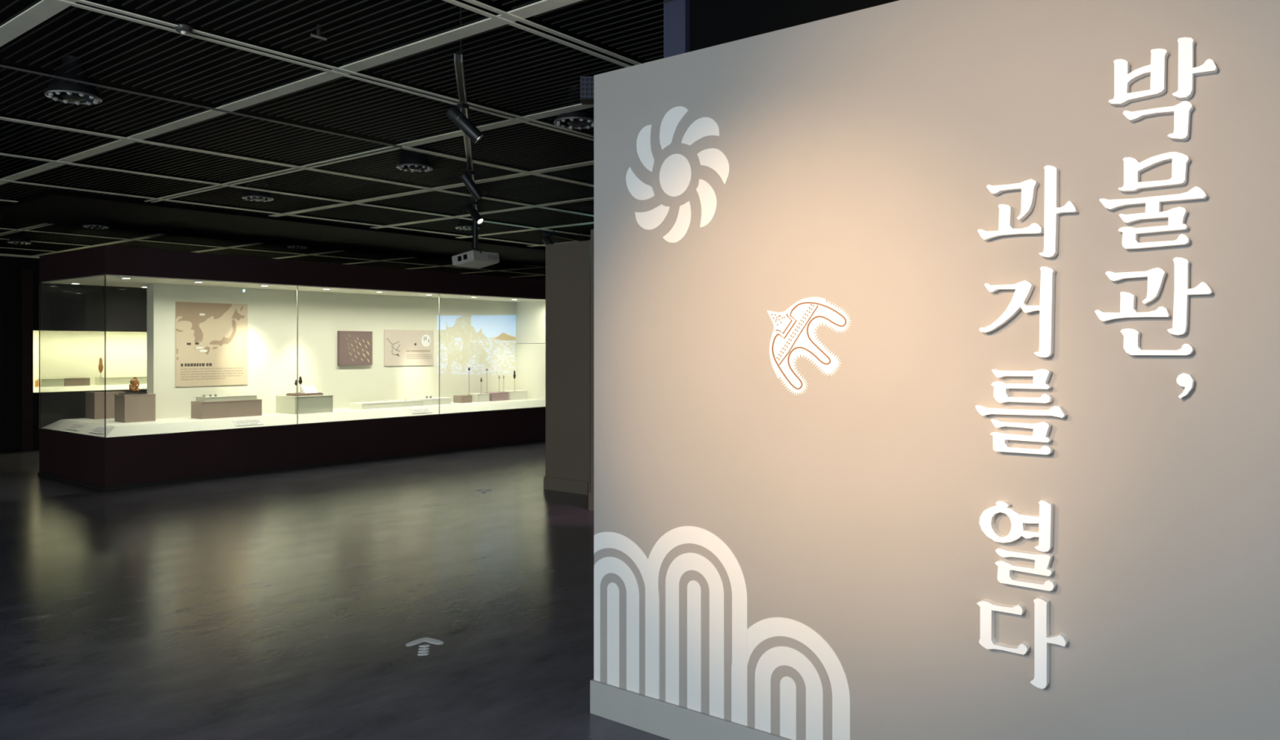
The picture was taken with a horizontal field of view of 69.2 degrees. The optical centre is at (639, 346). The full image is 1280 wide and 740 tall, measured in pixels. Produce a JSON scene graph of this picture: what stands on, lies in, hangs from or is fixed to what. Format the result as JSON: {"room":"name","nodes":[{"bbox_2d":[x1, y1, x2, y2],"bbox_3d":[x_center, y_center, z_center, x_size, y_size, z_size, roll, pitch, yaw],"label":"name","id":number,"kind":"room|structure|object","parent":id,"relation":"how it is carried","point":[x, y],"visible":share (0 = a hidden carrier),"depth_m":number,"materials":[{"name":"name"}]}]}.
{"room":"museum","nodes":[
{"label":"museum","id":0,"kind":"room"},
{"bbox_2d":[0,255,545,453],"bbox_3d":[-7.550,0.105,15.087,0.100,2.790,20.000,0,0,39],"label":"wall","id":1,"kind":"structure","parent":0,"point":[64,307],"depth_m":13.60,"materials":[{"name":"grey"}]},
{"bbox_2d":[0,253,39,257],"bbox_3d":[-7.539,-1.305,15.078,0.130,0.030,20.000,0,0,39],"label":"trim","id":2,"kind":"structure","parent":1,"relation":"attached to","point":[1,254],"depth_m":13.30,"materials":[{"name":"grey metal"}]},
{"bbox_2d":[21,268,33,451],"bbox_3d":[-8.841,0.190,13.392,0.020,2.620,0.140,0,0,39],"label":"trim","id":3,"kind":"structure","parent":1,"relation":"attached to","point":[27,275],"depth_m":13.38,"materials":[{"name":"black metal"}]},
{"bbox_2d":[33,330,146,392],"bbox_3d":[-7.735,0.212,15.265,0.550,0.945,4.195,0,0,39],"label":"display case","id":4,"kind":"object","parent":1,"relation":"attached to","point":[63,353],"depth_m":14.48,"materials":[{"name":"white"}]},
{"bbox_2d":[34,380,38,386],"bbox_3d":[-8.961,0.545,13.776,0.050,0.100,0.042,0,0,39],"label":"card","id":5,"kind":"object","parent":4,"relation":"on","point":[36,381],"visible":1,"depth_m":13.76,"materials":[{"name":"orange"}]},
{"bbox_2d":[36,377,64,386],"bbox_3d":[-8.873,0.535,13.973,0.204,0.120,0.304,0,0,39],"label":"block","id":6,"kind":"object","parent":4,"relation":"on","point":[44,382],"visible":0.89,"depth_m":13.90,"materials":[{"name":"white"}]},
{"bbox_2d":[64,377,89,386],"bbox_3d":[-8.664,0.535,14.232,0.204,0.120,0.351,0,0,39],"label":"block","id":7,"kind":"object","parent":4,"relation":"on","point":[75,381],"visible":0.84,"depth_m":14.16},
{"bbox_2d":[94,375,146,385],"bbox_3d":[-8.012,0.535,15.041,0.204,0.120,1.443,0,0,39],"label":"block","id":8,"kind":"object","parent":4,"relation":"on","point":[111,380],"visible":0.48,"depth_m":14.64,"materials":[{"name":"white"}]},
{"bbox_3d":[-8.435,0.440,14.517,0.040,0.070,0.040,0,0,39],"label":"stand","id":9,"kind":"object","parent":8,"relation":"on","visible":0},
{"bbox_2d":[97,357,103,373],"bbox_3d":[-8.434,0.285,14.517,0.045,0.240,0.075,0,0,39],"label":"artefact","id":10,"kind":"object","parent":9,"relation":"on","point":[100,366],"visible":1,"depth_m":14.51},
{"bbox_2d":[0,230,543,279],"bbox_3d":[-7.550,-1.485,15.087,0.100,0.330,20.000,0,0,39],"label":"trim","id":11,"kind":"structure","parent":1,"relation":"attached to","point":[2,231],"depth_m":14.11,"materials":[{"name":"black metal"}]},
{"bbox_2d":[0,440,669,739],"bbox_3d":[-1.052,1.550,9.843,20.000,0.100,20.000,0,0,39],"label":"floor","id":12,"kind":"structure","parent":0,"point":[283,604],"depth_m":5.40,"materials":[{"name":"plastic"}]},
{"bbox_2d":[37,244,545,490],"bbox_3d":[-4.203,0.217,12.905,1.874,2.565,6.752,0,0,39],"label":"display case","id":13,"kind":"object","parent":12,"relation":"on","point":[296,309],"depth_m":12.00,"materials":[{"name":"beige glass"}]},
{"bbox_2d":[66,422,86,430],"bbox_3d":[-6.318,0.895,10.403,0.340,0.063,0.095,0,0,39],"label":"plate","id":14,"kind":"object","parent":13,"relation":"on","point":[76,426],"visible":1,"depth_m":10.39,"materials":[{"name":"white paper"}]},
{"bbox_2d":[69,423,84,428],"bbox_3d":[-6.318,0.893,10.403,0.300,0.042,0.066,0,0,39],"label":"print","id":15,"kind":"object","parent":14,"relation":"attached to","point":[74,425],"depth_m":10.40,"materials":[{"name":"grey paper"}]},
{"bbox_2d":[89,426,111,434],"bbox_3d":[-5.812,0.895,9.995,0.340,0.063,0.095,0,0,39],"label":"plate","id":16,"kind":"object","parent":13,"relation":"on","point":[99,429],"visible":0.86,"depth_m":9.99,"materials":[{"name":"white paper"}]},
{"bbox_2d":[84,391,125,418],"bbox_3d":[-6.404,0.694,11.117,0.274,0.312,0.344,0,0,39],"label":"block","id":17,"kind":"object","parent":13,"relation":"on","point":[95,401],"visible":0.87,"depth_m":10.98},
{"bbox_2d":[114,392,155,422],"bbox_3d":[-5.772,0.694,10.610,0.274,0.312,0.339,0,0,39],"label":"block","id":18,"kind":"object","parent":13,"relation":"on","point":[127,407],"visible":0.94,"depth_m":10.51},
{"bbox_2d":[118,376,146,394],"bbox_3d":[-5.773,0.439,10.569,0.120,0.199,0.260,0,0,39],"label":"carving","id":19,"kind":"object","parent":18,"relation":"on","point":[133,386],"visible":1,"depth_m":10.55,"materials":[{"name":"brown wood"}]},
{"bbox_2d":[175,301,247,386],"bbox_3d":[-5.272,-0.033,11.450,0.014,1.021,0.900,0,0,39],"label":"map poster","id":20,"kind":"object","parent":13,"relation":"attached to","point":[211,338],"visible":1,"depth_m":11.42,"materials":[{"name":"beige paper"}]},
{"bbox_2d":[181,363,211,366],"bbox_3d":[-5.395,0.217,11.288,0.001,0.036,0.377,0,0,39],"label":"print","id":21,"kind":"object","parent":20,"relation":"attached to","point":[185,364],"depth_m":11.26},
{"bbox_2d":[176,301,231,342],"bbox_3d":[-5.332,-0.298,11.367,0.001,0.485,0.692,0,0,39],"label":"print","id":22,"kind":"object","parent":20,"relation":"attached to","point":[196,322],"depth_m":11.36,"materials":[{"name":"beige paper"}]},
{"bbox_2d":[204,346,209,354],"bbox_3d":[-5.314,0.044,11.389,0.001,0.105,0.074,0,0,39],"label":"print","id":23,"kind":"object","parent":20,"relation":"attached to","point":[206,348],"depth_m":11.39,"materials":[{"name":"beige paper"}]},
{"bbox_2d":[181,367,243,380],"bbox_3d":[-5.267,0.330,11.446,0.001,0.139,0.782,0,0,39],"label":"print","id":24,"kind":"object","parent":20,"relation":"attached to","point":[220,367],"depth_m":11.41},
{"bbox_2d":[208,319,235,346],"bbox_3d":[-5.191,-0.179,11.542,0.001,0.341,0.349,0,0,39],"label":"print","id":25,"kind":"object","parent":20,"relation":"attached to","point":[222,332],"depth_m":11.54,"materials":[{"name":"beige paper"}]},
{"bbox_2d":[231,309,244,319],"bbox_3d":[-5.066,-0.407,11.697,0.001,0.156,0.177,0,0,39],"label":"print","id":26,"kind":"object","parent":20,"relation":"attached to","point":[236,314],"depth_m":11.70,"materials":[{"name":"beige paper"}]},
{"bbox_2d":[191,399,262,418],"bbox_3d":[-5.026,0.750,11.296,0.274,0.200,0.754,0,0,39],"label":"block","id":27,"kind":"object","parent":13,"relation":"on","point":[234,408],"visible":0.94,"depth_m":11.14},
{"bbox_2d":[195,394,257,401],"bbox_3d":[-5.030,0.623,11.299,0.224,0.055,0.654,0,0,39],"label":"display slab","id":28,"kind":"object","parent":27,"relation":"on","point":[239,397],"visible":1,"depth_m":11.19,"materials":[{"name":"white"}]},
{"bbox_2d":[232,418,263,426],"bbox_3d":[-4.650,0.895,11.019,0.095,0.063,0.340,0,0,39],"label":"plate","id":29,"kind":"object","parent":13,"relation":"on","point":[251,421],"visible":1,"depth_m":11.01,"materials":[{"name":"white"}]},
{"bbox_2d":[235,419,260,424],"bbox_3d":[-4.650,0.893,11.019,0.066,0.042,0.300,0,0,39],"label":"print","id":30,"kind":"object","parent":29,"relation":"attached to","point":[237,421],"depth_m":11.01,"materials":[{"name":"grey paper"}]},
{"bbox_2d":[275,394,333,413],"bbox_3d":[-4.361,0.739,12.064,0.464,0.222,0.544,0,0,39],"label":"block","id":31,"kind":"object","parent":13,"relation":"on","point":[284,403],"visible":0.83,"depth_m":11.89,"materials":[{"name":"white"}]},
{"bbox_2d":[285,392,323,395],"bbox_3d":[-4.347,0.612,12.034,0.240,0.032,0.390,0,0,39],"label":"tray","id":32,"kind":"object","parent":31,"relation":"on","point":[287,393],"visible":0.91,"depth_m":11.94,"materials":[{"name":"brown"}]},
{"bbox_2d":[300,385,318,392],"bbox_3d":[-4.297,0.551,12.064,0.120,0.090,0.180,0,0,39],"label":"card","id":33,"kind":"object","parent":32,"relation":"on","point":[305,388],"visible":1,"depth_m":12.05,"materials":[{"name":"white paper"}]},
{"bbox_3d":[-4.410,0.541,12.052,0.040,0.110,0.040,0,0,39],"label":"stand","id":34,"kind":"object","parent":32,"relation":"on","visible":0},
{"bbox_2d":[298,376,302,384],"bbox_3d":[-4.410,0.433,12.052,0.033,0.105,0.055,0,0,39],"label":"artefact","id":35,"kind":"object","parent":34,"relation":"on","point":[300,377],"visible":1,"depth_m":12.04,"materials":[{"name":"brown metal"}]},
{"bbox_2d":[337,330,372,364],"bbox_3d":[-3.989,0.017,13.007,0.056,0.477,0.536,0,0,39],"label":"board","id":36,"kind":"object","parent":13,"relation":"attached to","point":[353,347],"visible":1,"depth_m":12.98,"materials":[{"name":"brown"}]},
{"bbox_2d":[347,399,423,408],"bbox_3d":[-3.582,0.810,13.118,0.314,0.080,1.044,0,0,39],"label":"block","id":37,"kind":"object","parent":13,"relation":"on","point":[409,402],"visible":1,"depth_m":12.94,"materials":[{"name":"white"}]},
{"bbox_2d":[406,350,431,358],"bbox_3d":[-3.300,0.112,13.881,0.001,0.130,0.468,0,0,39],"label":"print","id":38,"kind":"object","parent":13,"relation":"attached to","point":[406,350],"depth_m":13.85},
{"bbox_2d":[408,408,431,413],"bbox_3d":[-3.069,0.895,12.979,0.095,0.063,0.340,0,0,39],"label":"plate","id":39,"kind":"object","parent":13,"relation":"on","point":[416,411],"visible":1,"depth_m":12.97,"materials":[{"name":"white"}]},
{"bbox_2d":[412,408,427,413],"bbox_3d":[-3.069,0.893,12.978,0.066,0.042,0.300,0,0,39],"label":"print","id":40,"kind":"object","parent":39,"relation":"attached to","point":[417,410],"depth_m":12.97,"materials":[{"name":"grey paper"}]},
{"bbox_2d":[421,334,430,346],"bbox_3d":[-3.223,-0.095,13.977,0.001,0.185,0.171,0,0,39],"label":"print","id":41,"kind":"object","parent":13,"relation":"attached to","point":[425,339],"depth_m":13.97,"materials":[{"name":"white paper"}]},
{"bbox_2d":[414,396,451,404],"bbox_3d":[-3.077,0.805,13.784,0.264,0.090,0.474,0,0,39],"label":"block","id":42,"kind":"object","parent":13,"relation":"on","point":[433,401],"visible":0.7,"depth_m":13.68,"materials":[{"name":"white"}]},
{"bbox_2d":[453,394,472,403],"bbox_3d":[-2.712,0.795,14.196,0.194,0.110,0.214,0,0,39],"label":"block","id":43,"kind":"object","parent":13,"relation":"on","point":[456,398],"visible":1,"depth_m":14.12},
{"bbox_2d":[467,370,470,395],"bbox_3d":[-2.636,0.552,14.314,0.036,0.375,0.036,0,0,39],"label":"stand","id":44,"kind":"object","parent":43,"relation":"on","point":[468,371],"visible":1,"depth_m":14.31,"materials":[{"name":"gold metal"}]},
{"bbox_2d":[436,314,515,375],"bbox_3d":[-2.581,-0.025,14.794,0.002,1.010,1.645,0,0,39],"label":"picture","id":45,"kind":"object","parent":13,"relation":"attached to","point":[465,343],"visible":0.99,"depth_m":14.77,"materials":[{"name":"projected light image"},{"name":"white painted wall"}]},
{"bbox_2d":[467,392,489,401],"bbox_3d":[-2.513,0.787,14.466,0.224,0.125,0.244,0,0,39],"label":"block","id":46,"kind":"object","parent":13,"relation":"on","point":[477,397],"visible":0.97,"depth_m":14.38,"materials":[{"name":"white"}]},
{"bbox_2d":[483,391,508,400],"bbox_3d":[-2.293,0.785,14.739,0.224,0.130,0.344,0,0,39],"label":"block","id":47,"kind":"object","parent":13,"relation":"on","point":[493,396],"visible":0.9,"depth_m":14.66,"materials":[{"name":"pink"}]},
{"bbox_2d":[499,390,527,399],"bbox_3d":[-2.062,0.780,15.066,0.274,0.140,0.384,0,0,39],"label":"block","id":48,"kind":"object","parent":13,"relation":"on","point":[513,394],"visible":0.82,"depth_m":14.98,"materials":[{"name":"white"}]},
{"bbox_2d":[405,636,443,655],"bbox_3d":[-1.079,1.499,4.650,0.227,0.002,0.209,0,0,39],"label":"floor arrow","id":49,"kind":"object","parent":12,"relation":"on","point":[431,640],"depth_m":4.69,"materials":[{"name":"white paint"}]},
{"bbox_2d":[474,488,492,493],"bbox_3d":[-1.626,1.499,9.642,0.227,0.002,0.209,0,0,39],"label":"floor arrow","id":50,"kind":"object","parent":12,"relation":"on","point":[482,491],"depth_m":9.69,"materials":[{"name":"white"}]},
{"bbox_2d":[0,0,672,279],"bbox_3d":[-1.050,-1.520,9.846,20.000,0.460,20.007,0,0,39],"label":"ceiling","id":51,"kind":"structure","parent":0,"point":[327,126],"depth_m":6.35,"materials":[{"name":"black metal"}]},
{"bbox_2d":[6,225,31,244],"bbox_3d":[-7.647,-1.378,11.431,0.256,0.214,0.256,0,0,39],"label":"ceiling lamp","id":52,"kind":"object","parent":51,"relation":"attached to","point":[11,240],"visible":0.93,"depth_m":11.37,"materials":[{"name":"black metal"}]},
{"bbox_2d":[44,55,102,105],"bbox_3d":[-2.916,-1.378,4.778,0.256,0.214,0.256,0,0,39],"label":"ceiling lamp","id":53,"kind":"object","parent":51,"relation":"attached to","point":[66,91],"visible":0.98,"depth_m":4.73,"materials":[{"name":"black metal"}]},
{"bbox_2d":[82,224,109,229],"bbox_3d":[-5.810,-1.378,9.911,0.256,0.214,0.256,0,0,39],"label":"ceiling lamp","id":54,"kind":"object","parent":51,"relation":"attached to","point":[98,226],"visible":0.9,"depth_m":9.88,"materials":[{"name":"black metal"}]},
{"bbox_2d":[174,23,192,35],"bbox_3d":[-1.884,-1.306,3.831,0.067,0.032,0.068,0,0,39],"label":"smoke detector","id":55,"kind":"object","parent":51,"relation":"attached to","point":[183,28],"visible":1,"depth_m":3.81,"materials":[{"name":"grey plastic"}]},
{"bbox_2d":[241,173,273,201],"bbox_3d":[-3.307,-1.378,8.031,0.256,0.214,0.256,0,0,39],"label":"ceiling lamp","id":56,"kind":"object","parent":51,"relation":"attached to","point":[252,195],"visible":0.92,"depth_m":7.97,"materials":[{"name":"black metal"}]},
{"bbox_2d":[287,245,307,248],"bbox_3d":[-4.407,-1.378,11.944,0.256,0.214,0.256,0,0,39],"label":"ceiling lamp","id":57,"kind":"object","parent":51,"relation":"attached to","point":[289,246],"visible":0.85,"depth_m":11.90,"materials":[{"name":"black metal"}]},
{"bbox_2d":[310,24,327,40],"bbox_3d":[-1.348,-1.322,3.895,0.017,0.056,0.070,0,0,39],"label":"sprinkler head","id":58,"kind":"object","parent":51,"relation":"attached to","point":[318,29],"visible":0.97,"depth_m":3.89},
{"bbox_2d":[395,137,432,172],"bbox_3d":[-1.615,-1.378,6.654,0.256,0.214,0.256,0,0,39],"label":"ceiling lamp","id":59,"kind":"object","parent":51,"relation":"attached to","point":[412,164],"visible":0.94,"depth_m":6.59,"materials":[{"name":"black metal"}]},
{"bbox_2d":[453,6,477,210],"bbox_3d":[-1.196,-1.455,6.531,0.036,0.390,4.913,0,0,-9],"label":"track","id":60,"kind":"object","parent":51,"relation":"hanging from","point":[458,58],"visible":0.62,"depth_m":4.62,"materials":[{"name":"grey metal"}]},
{"bbox_2d":[446,102,483,142],"bbox_3d":[-0.909,-1.160,4.823,0.190,0.200,0.067,0,0,-9],"label":"spotlight","id":61,"kind":"object","parent":60,"relation":"attached to","point":[458,117],"visible":1,"depth_m":4.80,"materials":[{"name":"black metal"}]},
{"bbox_2d":[459,170,484,200],"bbox_3d":[-1.209,-1.157,6.673,0.173,0.207,0.067,0,0,-24],"label":"spotlight","id":62,"kind":"object","parent":60,"relation":"attached to","point":[466,177],"visible":1,"depth_m":6.65,"materials":[{"name":"black metal"}]},
{"bbox_2d":[466,201,484,224],"bbox_3d":[-1.438,-1.161,8.078,0.192,0.199,0.070,0,0,39],"label":"spotlight","id":63,"kind":"object","parent":60,"relation":"attached to","point":[470,207],"visible":1,"depth_m":8.06,"materials":[{"name":"black metal"}]},
{"bbox_2d":[455,208,479,230],"bbox_3d":[-1.865,-1.378,10.018,0.256,0.214,0.256,0,0,39],"label":"ceiling lamp","id":64,"kind":"object","parent":51,"relation":"attached to","point":[465,225],"visible":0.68,"depth_m":9.93,"materials":[{"name":"black metal"}]},
{"bbox_2d":[452,183,499,268],"bbox_3d":[-1.675,-1.231,9.409,0.339,0.838,0.384,0,0,35],"label":"projector","id":65,"kind":"object","parent":51,"relation":"hanging from","point":[475,258],"visible":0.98,"depth_m":9.33,"materials":[{"name":"beige plastic"}]},
{"bbox_2d":[542,199,588,241],"bbox_3d":[-0.722,-1.445,10.870,0.040,0.410,1.469,0,0,27],"label":"track","id":66,"kind":"object","parent":51,"relation":"hanging from","point":[545,233],"visible":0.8,"depth_m":10.58,"materials":[{"name":"black metal"}]},
{"bbox_2d":[542,235,554,244],"bbox_3d":[-0.992,-1.137,10.324,0.181,0.206,0.081,0,0,-9],"label":"spotlight","id":67,"kind":"object","parent":66,"relation":"hanging from","point":[547,240],"visible":0.46,"depth_m":10.29,"materials":[{"name":"black metal"}]},
{"bbox_2d":[553,85,594,129],"bbox_3d":[-0.367,-1.378,5.324,0.256,0.214,0.256,0,0,39],"label":"ceiling lamp","id":68,"kind":"object","parent":51,"relation":"attached to","point":[586,120],"visible":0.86,"depth_m":5.27,"materials":[{"name":"black metal"}]},
{"bbox_2d":[580,75,594,104],"bbox_3d":[-0.231,-1.258,4.547,0.120,0.115,0.107,0,0,0],"label":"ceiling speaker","id":69,"kind":"object","parent":51,"relation":"attached to","point":[587,82],"visible":0.6,"depth_m":4.50,"materials":[{"name":"black"}]},
{"bbox_2d":[545,240,590,492],"bbox_3d":[-0.708,0.210,9.656,0.630,2.580,0.140,0,0,39],"label":"wall partition","id":70,"kind":"structure","parent":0,"point":[567,264],"depth_m":9.59,"materials":[{"name":"grey paint"}]},
{"bbox_2d":[543,475,588,494],"bbox_3d":[-0.720,1.435,9.669,0.625,0.130,0.175,0,0,39],"label":"baseboard","id":71,"kind":"structure","parent":70,"relation":"attached to","point":[549,483],"depth_m":9.59,"materials":[{"name":"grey paint"}]},
{"bbox_2d":[590,229,594,493],"bbox_3d":[0.568,0.210,7.804,2.516,2.580,0.140,0,0,39],"label":"wall","id":72,"kind":"structure","parent":0,"point":[592,231],"depth_m":8.53,"materials":[{"name":"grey paint"}]},
{"bbox_2d":[588,492,594,511],"bbox_3d":[0.563,1.420,7.808,2.530,0.160,0.170,0,0,39],"label":"baseboard","id":73,"kind":"structure","parent":72,"relation":"attached to","point":[591,495],"depth_m":8.51,"materials":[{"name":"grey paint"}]},
{"bbox_2d":[594,0,1279,739],"bbox_3d":[2.010,0.193,2.124,5.539,2.614,0.140,0,0,39],"label":"wall","id":74,"kind":"structure","parent":0,"point":[863,148],"depth_m":2.87,"materials":[{"name":"beige paint"}]},
{"bbox_2d":[593,531,659,698],"bbox_3d":[-0.057,1.056,3.701,0.339,0.618,0.001,0,0,39],"label":"print","id":75,"kind":"object","parent":74,"relation":"attached to","point":[606,565],"visible":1,"depth_m":3.72,"materials":[{"name":"white paint"}]},
{"bbox_2d":[663,0,689,57],"bbox_3d":[0.162,-1.382,3.590,0.103,0.536,0.098,0,0,39],"label":"column","id":76,"kind":"structure","parent":74,"relation":"attached to","point":[676,12],"depth_m":3.55,"materials":[{"name":"blue metal"}]},
{"bbox_2d":[626,106,729,242],"bbox_3d":[0.136,-0.658,3.545,0.491,0.518,0.002,0,0,39],"label":"print","id":77,"kind":"object","parent":74,"relation":"attached to","point":[675,172],"visible":1,"depth_m":3.54,"materials":[{"name":"white paint"}]},
{"bbox_2d":[590,679,791,739],"bbox_3d":[1.958,1.433,2.066,5.547,0.135,0.016,0,0,39],"label":"baseboard","id":78,"kind":"structure","parent":74,"relation":"attached to","point":[663,718],"depth_m":3.57,"materials":[{"name":"grey paint"}]},
{"bbox_2d":[644,525,747,725],"bbox_3d":[0.204,1.020,3.490,0.470,0.690,0.002,0,0,39],"label":"print","id":79,"kind":"object","parent":74,"relation":"attached to","point":[686,562],"visible":1,"depth_m":3.48,"materials":[{"name":"white paint"}]},
{"bbox_2d":[731,617,850,739],"bbox_3d":[0.517,1.156,3.238,0.470,0.418,0.002,0,0,39],"label":"print","id":80,"kind":"object","parent":74,"relation":"attached to","point":[774,657],"visible":1,"depth_m":3.22,"materials":[{"name":"white paint"}]},
{"bbox_2d":[689,0,898,51],"bbox_3d":[2.184,-1.382,1.970,5.075,0.536,0.060,0,0,39],"label":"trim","id":81,"kind":"structure","parent":74,"relation":"attached to","point":[712,22],"depth_m":3.37,"materials":[{"name":"black"}]},
{"bbox_2d":[767,297,852,395],"bbox_3d":[0.577,0.000,3.188,0.327,0.342,0.003,0,0,39],"label":"print","id":82,"kind":"object","parent":74,"relation":"attached to","point":[793,335],"visible":1,"depth_m":3.20,"materials":[{"name":"white paint"}]},
{"bbox_2d":[978,266,1056,357],"bbox_3d":[1.112,-0.101,2.739,0.212,0.263,0.030,0,0,39],"label":"letter","id":83,"kind":"object","parent":74,"relation":"attached to","point":[1024,289],"visible":1,"depth_m":2.68,"materials":[{"name":"white plastic"}]},
{"bbox_2d":[979,498,1056,591],"bbox_3d":[1.113,0.572,2.738,0.213,0.259,0.030,0,0,39],"label":"letter","id":84,"kind":"object","parent":74,"relation":"attached to","point":[1019,520],"visible":1,"depth_m":2.72,"materials":[{"name":"white plastic"}]},
{"bbox_2d":[975,368,1066,454],"bbox_3d":[1.119,0.187,2.733,0.254,0.247,0.030,0,0,39],"label":"letter","id":85,"kind":"object","parent":74,"relation":"attached to","point":[1041,431],"visible":1,"depth_m":2.72,"materials":[{"name":"white plastic"}]},
{"bbox_2d":[977,595,1068,688],"bbox_3d":[1.122,0.857,2.731,0.253,0.261,0.030,0,0,39],"label":"letter","id":86,"kind":"object","parent":74,"relation":"attached to","point":[1042,640],"visible":1,"depth_m":2.69,"materials":[{"name":"white plastic"}]},
{"bbox_2d":[977,164,1078,257],"bbox_3d":[1.134,-0.390,2.721,0.277,0.265,0.030,0,0,39],"label":"letter","id":87,"kind":"object","parent":74,"relation":"attached to","point":[1028,188],"visible":1,"depth_m":2.69,"materials":[{"name":"white plastic"}]},
{"bbox_2d":[1098,151,1208,249],"bbox_3d":[1.388,-0.394,2.516,0.257,0.252,0.030,0,0,39],"label":"letter","id":88,"kind":"object","parent":74,"relation":"attached to","point":[1176,216],"visible":1,"depth_m":2.50,"materials":[{"name":"white plastic"}]},
{"bbox_2d":[1094,257,1213,355],"bbox_3d":[1.388,-0.108,2.516,0.281,0.261,0.030,0,0,39],"label":"letter","id":89,"kind":"object","parent":74,"relation":"attached to","point":[1156,276],"visible":1,"depth_m":2.50,"materials":[{"name":"white plastic"}]},
{"bbox_2d":[1108,36,1217,140],"bbox_3d":[1.406,-0.685,2.502,0.257,0.268,0.030,0,0,39],"label":"letter","id":90,"kind":"object","parent":74,"relation":"attached to","point":[1123,78],"visible":1,"depth_m":2.49,"materials":[{"name":"white plastic"}]},
{"bbox_2d":[1176,372,1195,398],"bbox_3d":[1.450,0.103,2.466,0.039,0.069,0.030,0,0,39],"label":"comma","id":91,"kind":"object","parent":74,"relation":"attached to","point":[1185,380],"visible":1,"depth_m":2.45,"materials":[{"name":"white plastic"}]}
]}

